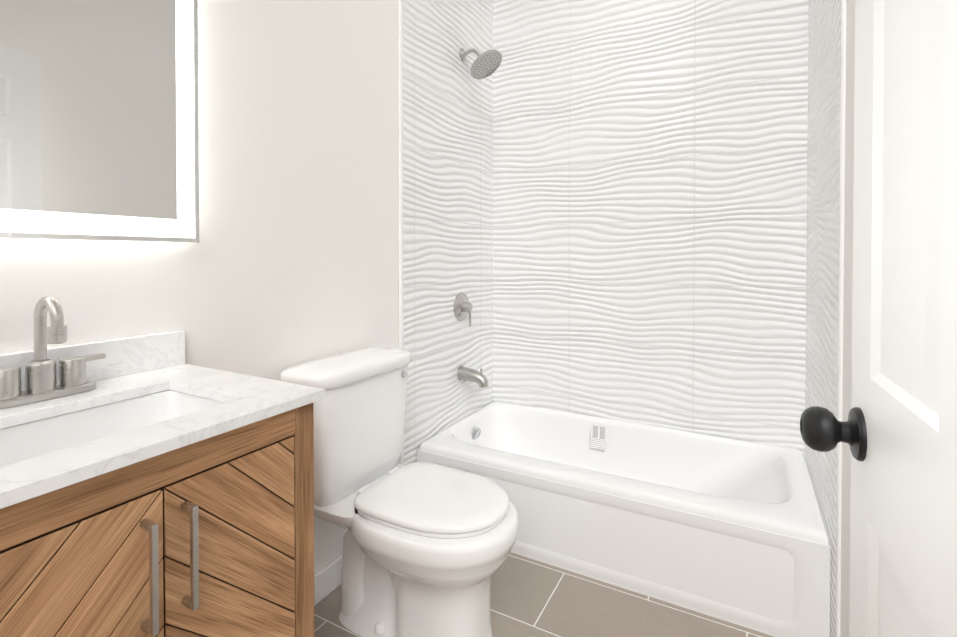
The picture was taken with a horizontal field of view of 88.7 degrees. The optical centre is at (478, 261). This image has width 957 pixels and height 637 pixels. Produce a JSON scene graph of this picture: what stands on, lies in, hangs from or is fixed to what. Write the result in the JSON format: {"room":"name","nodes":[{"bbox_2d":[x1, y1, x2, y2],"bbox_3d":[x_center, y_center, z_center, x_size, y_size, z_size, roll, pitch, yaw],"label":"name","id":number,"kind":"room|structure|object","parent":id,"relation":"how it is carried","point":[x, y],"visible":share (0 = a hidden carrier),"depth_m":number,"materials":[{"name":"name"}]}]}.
{"room":"bathroom","nodes":[
{"label":"bathroom","id":0,"kind":"room"},
{"bbox_2d":[0,0,398,574],"bbox_3d":[-0.549,-0.203,1.782,0.100,2.740,2.651,0,1,29],"label":"wall","id":1,"kind":"structure","parent":0,"point":[290,258],"depth_m":1.51,"materials":[{"name":"white paint"}]},
{"bbox_2d":[0,0,198,241],"bbox_3d":[-0.890,-0.449,1.013,0.034,0.807,0.610,0,1,29],"label":"led mirror","id":2,"kind":"object","parent":1,"relation":"attached to","point":[99,135],"visible":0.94,"depth_m":1.08,"materials":[{"name":"silver glass"}]},
{"bbox_2d":[314,555,341,605],"bbox_3d":[-0.549,1.119,1.680,0.013,0.100,0.903,0,1,29],"label":"baseboard","id":3,"kind":"structure","parent":1,"relation":"attached to","point":[327,579],"depth_m":1.71,"materials":[{"name":"white paint"}]},
{"bbox_2d":[398,0,403,464],"bbox_3d":[-0.328,-0.206,2.070,0.012,2.740,0.022,0,1,29],"label":"trim","id":4,"kind":"structure","parent":1,"relation":"attached to","point":[400,118],"depth_m":2.06,"materials":[{"name":"white"}]},
{"bbox_2d":[403,0,492,464],"bbox_3d":[-0.119,-0.211,2.456,0.008,2.740,0.856,0,1,29],"label":"wall tile","id":5,"kind":"structure","parent":1,"relation":"attached to","point":[447,178],"depth_m":2.37,"materials":[{"name":"white tile"}]},
{"bbox_2d":[454,292,472,326],"bbox_3d":[-0.064,0.247,2.496,0.056,0.175,0.148,0,1,29],"label":"shower valve","id":6,"kind":"object","parent":5,"relation":"attached to","point":[463,306],"visible":1,"depth_m":2.48,"materials":[{"name":"silver metal"}]},
{"bbox_2d":[457,366,488,387],"bbox_3d":[-0.021,0.583,2.471,0.159,0.094,0.074,0,1,29],"label":"tub spout","id":7,"kind":"object","parent":5,"relation":"attached to","point":[472,375],"visible":1,"depth_m":2.45,"materials":[{"name":"silver metal"}]},
{"bbox_2d":[459,48,501,79],"bbox_3d":[0.012,-1.007,2.456,0.213,0.163,0.180,0,1,29],"label":"shower head","id":8,"kind":"object","parent":5,"relation":"attached to","point":[486,64],"visible":1,"depth_m":2.44},
{"bbox_2d":[314,552,773,636],"bbox_3d":[0.090,1.207,0.650,2.324,0.050,4.056,0,1,29],"label":"floor","id":9,"kind":"structure","parent":0,"point":[530,597],"depth_m":1.63,"materials":[{"name":"beige tile"}]},
{"bbox_2d":[0,296,325,636],"bbox_3d":[-0.691,0.623,0.872,0.531,1.112,0.630,0,1,29],"label":"bathroom vanity","id":10,"kind":"object","parent":9,"relation":"on","point":[153,485],"visible":1,"depth_m":0.84,"materials":[{"name":"brown wood"}]},
{"bbox_2d":[280,347,518,636],"bbox_3d":[-0.213,0.747,1.535,0.702,0.858,0.474,0,1,29],"label":"toilet","id":11,"kind":"object","parent":9,"relation":"on","point":[427,548],"visible":0.94,"depth_m":1.45,"materials":[{"name":"white ceramic"}]},
{"bbox_2d":[417,401,829,636],"bbox_3d":[0.566,0.986,2.144,1.502,0.355,0.752,0,1,29],"label":"bathtub","id":12,"kind":"object","parent":9,"relation":"on","point":[730,530],"visible":0.81,"depth_m":1.80,"materials":[{"name":"white ceramic"}]},
{"bbox_2d":[840,0,854,636],"bbox_3d":[0.876,-0.193,1.003,0.100,2.740,2.651,0,1,29],"label":"wall","id":13,"kind":"structure","parent":0,"point":[847,300],"depth_m":1.29,"materials":[{"name":"white paint"}]},
{"bbox_2d":[805,0,840,636],"bbox_3d":[1.211,-0.202,1.729,0.008,2.740,0.856,0,1,29],"label":"wall tile","id":14,"kind":"structure","parent":13,"relation":"attached to","point":[823,135],"depth_m":1.63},
{"bbox_2d":[835,0,845,636],"bbox_3d":[1.002,-0.197,1.349,0.011,2.740,0.012,0,1,29],"label":"trim","id":15,"kind":"structure","parent":13,"relation":"attached to","point":[840,313],"depth_m":1.35,"materials":[{"name":"white wood"}]},
{"bbox_2d":[800,0,956,636],"bbox_3d":[0.401,0.162,0.431,0.108,2.030,0.762,0,1,26],"label":"door","id":16,"kind":"structure","parent":13,"relation":"in","point":[897,431],"depth_m":0.56,"materials":[{"name":"white wood"}]},
{"bbox_3d":[0.775,-0.212,2.512,1.724,2.740,0.100,0,1,29],"label":"wall","id":17,"kind":"structure","parent":0,"visible":0},
{"bbox_2d":[493,0,808,455],"bbox_3d":[0.749,-0.211,2.464,1.508,2.740,0.008,0,1,29],"label":"wall tile","id":18,"kind":"structure","parent":17,"relation":"attached to","point":[649,209],"depth_m":2.40,"materials":[{"name":"white tile"}]}
]}

